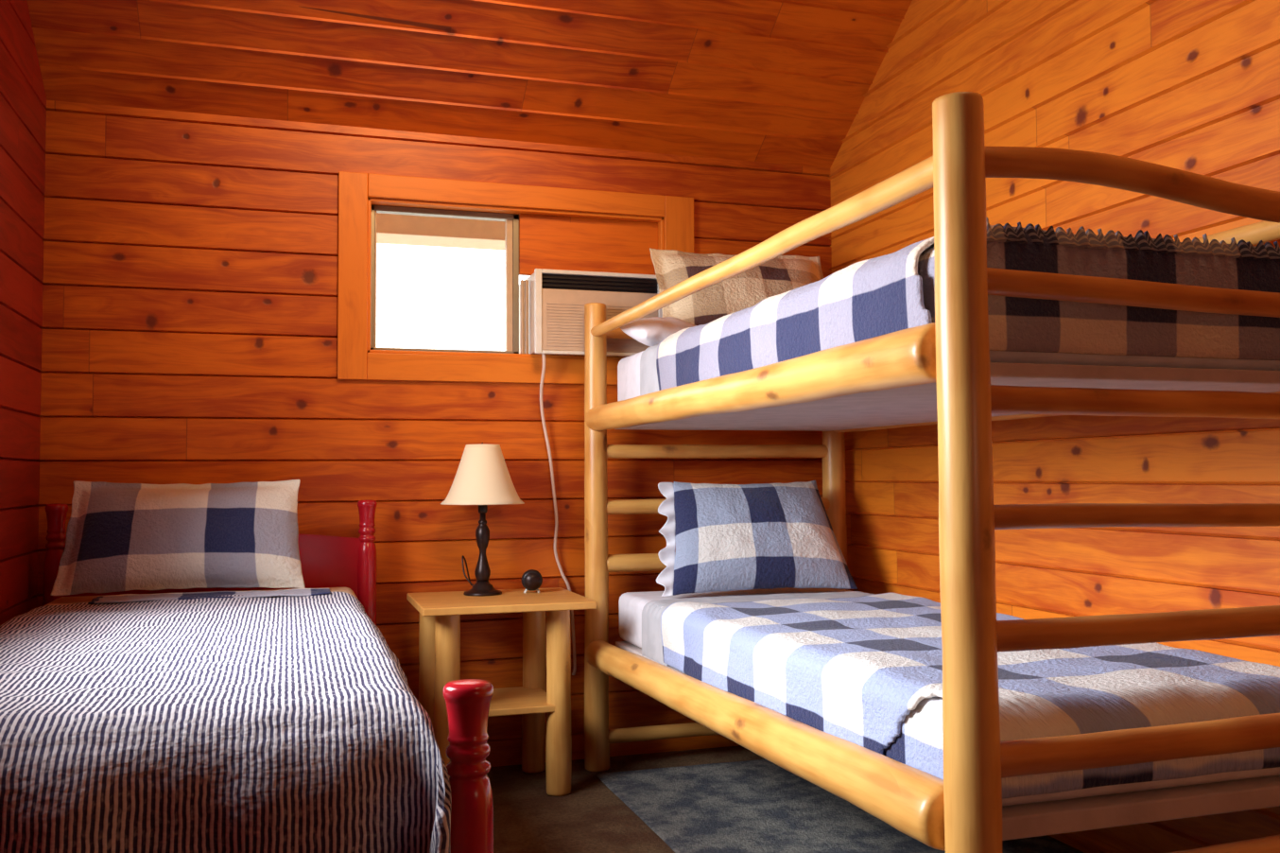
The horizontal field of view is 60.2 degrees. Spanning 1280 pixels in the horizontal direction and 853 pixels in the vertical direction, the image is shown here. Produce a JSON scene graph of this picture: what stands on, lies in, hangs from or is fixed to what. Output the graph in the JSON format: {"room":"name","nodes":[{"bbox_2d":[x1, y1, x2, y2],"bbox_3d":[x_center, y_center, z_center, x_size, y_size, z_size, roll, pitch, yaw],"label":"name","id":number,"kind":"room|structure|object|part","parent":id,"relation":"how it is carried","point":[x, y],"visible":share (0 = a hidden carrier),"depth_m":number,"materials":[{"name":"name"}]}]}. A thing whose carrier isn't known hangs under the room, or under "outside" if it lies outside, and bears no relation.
{"room":"cabin bedroom","nodes":[
{"label":"cabin bedroom","id":0,"kind":"room"},
{"bbox_2d":[0,0,46,624],"bbox_3d":[-1.169,-1.808,1.107,0.114,5.726,5.056,0,-3,-18],"label":"wall","id":1,"kind":"structure","parent":0,"point":[23,99],"depth_m":3.16,"materials":[{"name":"brown wood"}]},
{"bbox_2d":[34,100,831,766],"bbox_3d":[-0.575,0.063,3.904,2.845,2.230,0.114,0,-3,-18],"label":"wall","id":2,"kind":"structure","parent":0,"point":[189,327],"depth_m":3.70,"materials":[{"name":"brown wood"}]},
{"bbox_2d":[337,171,367,380],"bbox_3d":[-0.972,-0.510,3.735,0.097,0.705,0.019,0,-3,-18],"label":"trim","id":3,"kind":"structure","parent":2,"relation":"attached to","point":[353,186],"depth_m":3.73,"materials":[{"name":"brown wood"}]},
{"bbox_2d":[366,198,371,352],"bbox_3d":[-0.939,-0.513,3.811,0.012,0.533,0.114,0,-3,-18],"label":"trim","id":4,"kind":"structure","parent":2,"relation":"attached to","point":[369,201],"depth_m":3.76,"materials":[{"name":"brown wood"}]},
{"bbox_2d":[376,212,505,250],"bbox_3d":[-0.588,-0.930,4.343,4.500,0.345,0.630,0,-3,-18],"label":"window blind","id":5,"kind":"object","parent":2,"relation":"attached to","point":[390,228],"depth_m":4.42,"materials":[{"name":"beige fabric"}]},
{"bbox_2d":[370,204,518,353],"bbox_3d":[-0.688,-0.510,3.903,0.521,0.509,0.040,0,-3,-18],"label":"window","id":6,"kind":"structure","parent":2,"relation":"in","point":[511,220],"depth_m":3.94,"materials":[{"name":"metal"}]},
{"bbox_2d":[518,213,657,276],"bbox_3d":[-0.185,-0.652,4.046,0.523,0.219,0.025,0,-3,-18],"label":"board","id":7,"kind":"object","parent":6,"relation":"attached to","point":[546,242],"visible":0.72,"depth_m":4.03,"materials":[{"name":"brown wood"}]},
{"bbox_2d":[366,352,620,384],"bbox_3d":[-0.415,-0.199,3.898,1.068,0.092,0.019,0,-3,-18],"label":"trim","id":8,"kind":"structure","parent":2,"relation":"attached to","point":[380,366],"depth_m":3.84,"materials":[{"name":"brown wood"}]},
{"bbox_2d":[366,349,626,359],"bbox_3d":[-0.434,-0.248,3.959,1.068,0.012,0.114,0,-3,-18],"label":"trim","id":9,"kind":"structure","parent":2,"relation":"attached to","point":[371,351],"depth_m":3.86,"materials":[{"name":"brown wood"}]},
{"bbox_2d":[367,172,664,223],"bbox_3d":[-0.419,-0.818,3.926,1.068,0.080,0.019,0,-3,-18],"label":"trim","id":10,"kind":"structure","parent":2,"relation":"attached to","point":[379,185],"depth_m":3.91,"materials":[{"name":"brown wood"}]},
{"bbox_2d":[518,268,662,674],"bbox_3d":[-0.207,0.173,4.061,0.499,1.423,0.401,0,-3,-18],"label":"air conditioner","id":11,"kind":"object","parent":2,"relation":"attached to","point":[551,302],"visible":0.8,"depth_m":3.89,"materials":[{"name":"white plastic"}]},
{"bbox_3d":[-0.300,0.308,3.888,0.059,1.138,0.155,-3,-4,43],"label":"power cord","id":12,"kind":"part","parent":11,"relation":"part of","materials":[{"name":"white plastic"}]},
{"bbox_2d":[541,273,657,293],"bbox_3d":[-0.142,-0.507,3.922,0.428,0.055,0.005,0,-3,-18],"label":"outlet","id":13,"kind":"object","parent":11,"relation":"attached to","point":[551,283],"depth_m":3.91,"materials":[{"name":"black plastic"}]},
{"bbox_3d":[-0.139,-0.371,3.910,0.428,0.217,0.017,0,-3,-18],"label":"panel","id":14,"kind":"part","parent":11,"relation":"part of","materials":[{"name":"white plastic"}]},
{"bbox_2d":[546,301,655,348],"bbox_3d":[-0.136,-0.355,3.901,0.397,0.152,0.004,0,-3,-18],"label":"grille","id":15,"kind":"object","parent":11,"relation":"attached to","point":[564,320],"depth_m":3.87,"materials":[{"name":"white plastic"}]},
{"bbox_2d":[657,220,663,249],"bbox_3d":[0.068,-0.505,4.131,0.012,0.533,0.114,0,-3,-18],"label":"trim","id":16,"kind":"structure","parent":2,"relation":"attached to","point":[661,223],"depth_m":4.09,"materials":[{"name":"brown wood"}]},
{"bbox_2d":[663,195,694,253],"bbox_3d":[0.147,-0.501,4.091,0.115,0.705,0.019,0,-3,-18],"label":"trim","id":17,"kind":"structure","parent":2,"relation":"attached to","point":[679,211],"depth_m":4.09,"materials":[{"name":"brown wood"}]},
{"bbox_2d":[26,0,912,168],"bbox_3d":[0.180,-2.882,1.607,2.945,3.507,5.092,0,-3,-18],"label":"ceiling","id":18,"kind":"structure","parent":0,"point":[773,81],"depth_m":3.67,"materials":[{"name":"brown wood"}]},
{"bbox_2d":[519,279,528,353],"bbox_3d":[-0.411,-0.389,3.936,0.027,0.265,0.025,0,-3,-18],"label":"panel","id":19,"kind":"object","parent":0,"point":[524,284],"depth_m":3.93,"materials":[{"name":"white plastic"}]},
{"bbox_2d":[486,744,1084,852],"bbox_3d":[0.199,1.115,1.448,2.945,0.100,5.136,0,-3,-18],"label":"floor","id":20,"kind":"structure","parent":0,"point":[591,818],"depth_m":3.31,"materials":[{"name":"wood"}]},
{"bbox_2d":[43,499,493,852],"bbox_3d":[-1.006,0.653,2.472,0.998,0.928,2.129,0,-3,-18],"label":"bed","id":21,"kind":"object","parent":20,"relation":"on","point":[326,561],"visible":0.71,"depth_m":3.29,"materials":[{"name":"red paint"}]},
{"bbox_3d":[-1.759,0.696,3.315,0.063,0.928,0.063,0,-3,-18],"label":"post","id":22,"kind":"part","parent":21,"relation":"part of","materials":[{"name":"red paint"}]},
{"bbox_2d":[43,587,358,605],"bbox_3d":[-1.028,0.624,2.462,0.865,0.323,1.965,0,-3,-18],"label":"mattress","id":23,"kind":"object","parent":21,"relation":"on","point":[62,600],"visible":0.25,"depth_m":3.24,"materials":[{"name":"white fabric"}]},
{"bbox_2d":[50,479,305,595],"bbox_3d":[-1.331,0.318,3.235,0.675,0.321,0.195,0,-3,-14],"label":"pillow","id":24,"kind":"object","parent":23,"relation":"on","point":[120,536],"visible":1,"depth_m":3.18,"materials":[{"name":"blue fabric"}]},
{"bbox_2d":[87,588,331,604],"bbox_3d":[-1.183,0.473,3.078,0.619,0.018,0.178,0,-3,-18],"label":"sheet","id":25,"kind":"object","parent":23,"relation":"on","point":[297,592],"visible":0.9,"depth_m":3.06,"materials":[{"name":"fabric"}]},
{"bbox_2d":[0,591,451,852],"bbox_3d":[-0.924,0.587,2.192,0.868,0.334,1.757,0,-3,-18],"label":"quilt","id":26,"kind":"object","parent":23,"relation":"on","point":[265,724],"visible":1,"depth_m":1.55,"materials":[{"name":"fabric"}]},
{"bbox_3d":[-1.319,0.598,3.460,0.875,0.532,0.022,0,-3,-18],"label":"headboard","id":27,"kind":"part","parent":21,"relation":"part of","materials":[{"name":"red paint"}]},
{"bbox_3d":[-0.890,0.703,3.592,0.063,0.928,0.063,0,-3,-18],"label":"post","id":28,"kind":"part","parent":21,"relation":"part of","materials":[{"name":"red paint"}]},
{"bbox_3d":[-0.254,0.727,1.629,0.075,0.696,0.075,0,-3,-18],"label":"post","id":29,"kind":"part","parent":21,"relation":"part of","materials":[{"name":"red paint"}]},
{"bbox_2d":[406,587,596,795],"bbox_3d":[-0.459,0.859,3.575,0.537,0.610,0.470,0,-3,-18],"label":"nightstand","id":30,"kind":"object","parent":20,"relation":"on","point":[440,612],"visible":0.82,"depth_m":3.48,"materials":[{"name":"brown wood"}]},
{"bbox_3d":[-0.695,0.876,3.668,0.081,0.586,0.081,0,-3,-18],"label":"leg","id":31,"kind":"part","parent":30,"relation":"part of","materials":[{"name":"brown wood"}]},
{"bbox_3d":[-0.594,0.863,3.395,0.082,0.586,0.084,0,-3,-18],"label":"leg","id":32,"kind":"part","parent":30,"relation":"part of","materials":[{"name":"brown wood"}]},
{"bbox_2d":[440,442,524,596],"bbox_3d":[-0.525,0.305,3.685,0.280,0.506,0.280,-2,-3,27],"label":"table lamp","id":33,"kind":"object","parent":30,"relation":"on","point":[482,478],"visible":1,"depth_m":3.63,"materials":[{"name":"beige fabric"}]},
{"bbox_3d":[-0.586,0.500,3.769,0.047,0.123,0.175,0,-3,-11],"label":"power cord","id":34,"kind":"part","parent":33,"relation":"part of","materials":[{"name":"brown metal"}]},
{"bbox_3d":[-0.524,0.399,3.680,0.052,0.232,0.052,0,-3,-18],"label":"stem","id":35,"kind":"part","parent":33,"relation":"part of","materials":[{"name":"brown metal"}]},
{"bbox_3d":[-0.526,0.160,3.691,0.280,0.198,0.280,0,-3,-18],"label":"lamp shade","id":36,"kind":"part","parent":33,"relation":"part of","materials":[{"name":"beige fabric"}]},
{"bbox_2d":[478,504,487,513],"bbox_3d":[-0.525,0.263,3.687,0.032,0.050,0.032,0,-3,-18],"label":"bulb socket","id":37,"kind":"object","parent":33,"relation":"attached to","point":[482,509],"depth_m":3.67,"materials":[{"name":"black plastic"}]},
{"bbox_2d":[488,686,555,716],"bbox_3d":[-0.464,0.891,3.577,0.350,0.022,0.340,0,-3,-18],"label":"shelf","id":38,"kind":"object","parent":30,"relation":"attached to","point":[518,700],"depth_m":3.50,"materials":[{"name":"brown wood"}]},
{"bbox_2d":[520,569,542,592],"bbox_3d":[-0.363,0.521,3.714,0.072,0.081,0.052,0,-3,-6],"label":"alarm clock","id":39,"kind":"object","parent":30,"relation":"on","point":[531,579],"visible":1,"depth_m":3.69,"materials":[{"name":"black plastic"}]},
{"bbox_3d":[-0.364,0.879,3.772,0.082,0.586,0.083,0,-3,-18],"label":"leg","id":40,"kind":"part","parent":30,"relation":"part of","materials":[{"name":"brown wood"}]},
{"bbox_3d":[-0.258,0.866,3.502,0.082,0.586,0.080,0,-3,-18],"label":"leg","id":41,"kind":"part","parent":30,"relation":"part of","materials":[{"name":"brown wood"}]},
{"bbox_2d":[596,759,1078,852],"bbox_3d":[0.719,1.106,2.594,0.998,0.014,2.596,0,-3,-18],"label":"rug","id":42,"kind":"object","parent":20,"relation":"on","point":[758,805],"visible":0.61,"depth_m":3.23,"materials":[{"name":"grey carpet"}]},
{"bbox_2d":[584,91,1279,852],"bbox_3d":[0.615,0.327,2.906,1.032,1.598,2.278,0,-3,-18],"label":"bunk bed","id":43,"kind":"object","parent":42,"relation":"on","point":[941,372],"visible":0.77,"depth_m":1.85,"materials":[{"name":"brown wood"}]},
{"bbox_3d":[-0.152,0.373,3.807,0.088,1.598,0.086,0,-3,-18],"label":"post","id":44,"kind":"part","parent":43,"relation":"part of","materials":[{"name":"brown wood"}]},
{"bbox_3d":[0.281,-0.325,3.978,0.856,0.043,0.043,0,-3,-18],"label":"rail","id":45,"kind":"part","parent":43,"relation":"part of","materials":[{"name":"brown wood"}]},
{"bbox_3d":[0.286,0.475,3.941,0.856,0.064,0.064,0,-3,-18],"label":"rail","id":46,"kind":"part","parent":43,"relation":"part of","materials":[{"name":"brown wood"}]},
{"bbox_3d":[0.283,0.089,3.959,0.856,0.051,0.050,0,-3,-18],"label":"rail","id":47,"kind":"part","parent":43,"relation":"part of","materials":[{"name":"brown wood"}]},
{"bbox_3d":[0.285,0.283,3.950,0.856,0.054,0.054,0,-3,-18],"label":"rail","id":48,"kind":"part","parent":43,"relation":"part of","materials":[{"name":"brown wood"}]},
{"bbox_3d":[0.170,-0.074,2.796,0.100,0.100,2.120,0,-3,-18],"label":"rail","id":49,"kind":"part","parent":43,"relation":"part of","materials":[{"name":"brown wood"}]},
{"bbox_3d":[0.170,-0.373,2.797,0.048,0.048,2.145,0,-3,-18],"label":"guard rail","id":50,"kind":"part","parent":43,"relation":"part of","materials":[{"name":"brown wood"}]},
{"bbox_3d":[0.174,0.697,2.761,0.108,0.106,2.121,0,-4,-18],"label":"rail","id":51,"kind":"part","parent":43,"relation":"part of","materials":[{"name":"brown wood"}]},
{"bbox_3d":[0.721,0.380,4.086,0.092,1.598,0.091,0,-3,-18],"label":"post","id":52,"kind":"part","parent":43,"relation":"part of","materials":[{"name":"brown wood"}]},
{"bbox_2d":[617,246,1279,400],"bbox_3d":[0.605,-0.169,2.951,0.794,0.221,2.064,0,-3,-18],"label":"mattress","id":53,"kind":"object","parent":43,"relation":"on","point":[629,367],"visible":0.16,"depth_m":1.99,"materials":[{"name":"white fabric"}]},
{"bbox_2d":[640,344,658,395],"bbox_3d":[0.409,-0.148,3.522,0.786,0.227,0.243,0,-3,-18],"label":"sheet","id":54,"kind":"object","parent":53,"relation":"on","point":[648,377],"visible":0.08,"depth_m":3.43,"materials":[{"name":"white fabric"}]},
{"bbox_2d":[620,316,696,345],"bbox_3d":[0.090,-0.306,3.615,0.259,0.115,0.207,1,-3,-26],"label":"pillow","id":55,"kind":"object","parent":53,"relation":"on","point":[648,331],"visible":0.62,"depth_m":3.53,"materials":[{"name":"white fabric"}]},
{"bbox_2d":[649,248,823,325],"bbox_3d":[0.364,-0.441,3.767,0.632,0.353,0.232,0,-3,-13],"label":"pillow","id":56,"kind":"object","parent":53,"relation":"on","point":[780,274],"visible":0.53,"depth_m":3.72,"materials":[{"name":"beige fabric"}]},
{"bbox_2d":[656,216,1279,390],"bbox_3d":[0.670,-0.202,2.689,0.827,0.232,1.565,0,-3,-18],"label":"quilt","id":57,"kind":"object","parent":53,"relation":"on","point":[874,297],"visible":0.72,"depth_m":1.99,"materials":[{"name":"blue fabric"}]},
{"bbox_2d":[618,587,1279,806],"bbox_3d":[0.610,0.605,2.917,0.794,0.164,2.064,0,-3,-18],"label":"mattress","id":58,"kind":"object","parent":43,"relation":"on","point":[631,604],"visible":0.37,"depth_m":2.01,"materials":[{"name":"white fabric"}]},
{"bbox_2d":[656,480,857,596],"bbox_3d":[0.368,0.369,3.742,0.692,0.370,0.257,0,-3,-14],"label":"pillow","id":59,"kind":"object","parent":58,"relation":"on","point":[724,537],"visible":1,"depth_m":3.67,"materials":[{"name":"blue fabric"}]},
{"bbox_2d":[641,590,875,666],"bbox_3d":[0.414,0.631,3.487,0.786,0.183,0.243,0,-3,-18],"label":"sheet","id":60,"kind":"object","parent":58,"relation":"on","point":[651,636],"visible":0.48,"depth_m":3.44,"materials":[{"name":"white fabric"}]},
{"bbox_2d":[660,592,1279,797],"bbox_3d":[0.679,0.580,2.658,0.818,0.188,1.563,0,-3,-18],"label":"quilt","id":61,"kind":"object","parent":58,"relation":"on","point":[858,670],"visible":0.67,"depth_m":2.17,"materials":[{"name":"blue fabric"}]},
{"bbox_3d":[0.514,0.275,1.728,0.089,1.598,0.090,0,-3,-18],"label":"post","id":62,"kind":"part","parent":43,"relation":"part of","materials":[{"name":"brown wood"}]},
{"bbox_3d":[1.047,-0.066,3.075,0.099,0.099,2.120,0,-3,-18],"label":"rail","id":63,"kind":"part","parent":43,"relation":"part of","materials":[{"name":"brown wood"}]},
{"bbox_3d":[0.944,-0.408,1.897,0.876,0.081,0.055,2,-3,-18],"label":"rail","id":64,"kind":"part","parent":43,"relation":"part of","materials":[{"name":"brown wood"}]},
{"bbox_3d":[0.946,-0.220,1.888,0.856,0.045,0.047,2,-3,-18],"label":"rail","id":65,"kind":"part","parent":43,"relation":"part of","materials":[{"name":"brown wood"}]},
{"bbox_3d":[0.946,-0.037,1.881,0.856,0.050,0.049,1,-3,-18],"label":"rail","id":66,"kind":"part","parent":43,"relation":"part of","materials":[{"name":"brown wood"}]},
{"bbox_3d":[0.948,0.150,1.871,0.856,0.042,0.041,1,-3,-18],"label":"rail","id":67,"kind":"part","parent":43,"relation":"part of","materials":[{"name":"brown wood"}]},
{"bbox_3d":[0.949,0.335,1.863,0.856,0.052,0.053,1,-3,-18],"label":"rail","id":68,"kind":"part","parent":43,"relation":"part of","materials":[{"name":"brown wood"}]},
{"bbox_3d":[0.950,0.523,1.855,0.856,0.058,0.060,0,-3,-18],"label":"rail","id":69,"kind":"part","parent":43,"relation":"part of","materials":[{"name":"brown wood"}]},
{"bbox_3d":[1.050,-0.368,3.077,0.048,0.047,2.145,0,-3,-18],"label":"guard rail","id":70,"kind":"part","parent":43,"relation":"part of","materials":[{"name":"brown wood"}]},
{"bbox_2d":[828,0,1279,852],"bbox_3d":[1.542,-1.729,1.968,0.114,5.657,5.056,0,-3,-18],"label":"wall","id":71,"kind":"structure","parent":0,"point":[1193,86],"depth_m":2.89,"materials":[{"name":"brown wood"}]}
]}

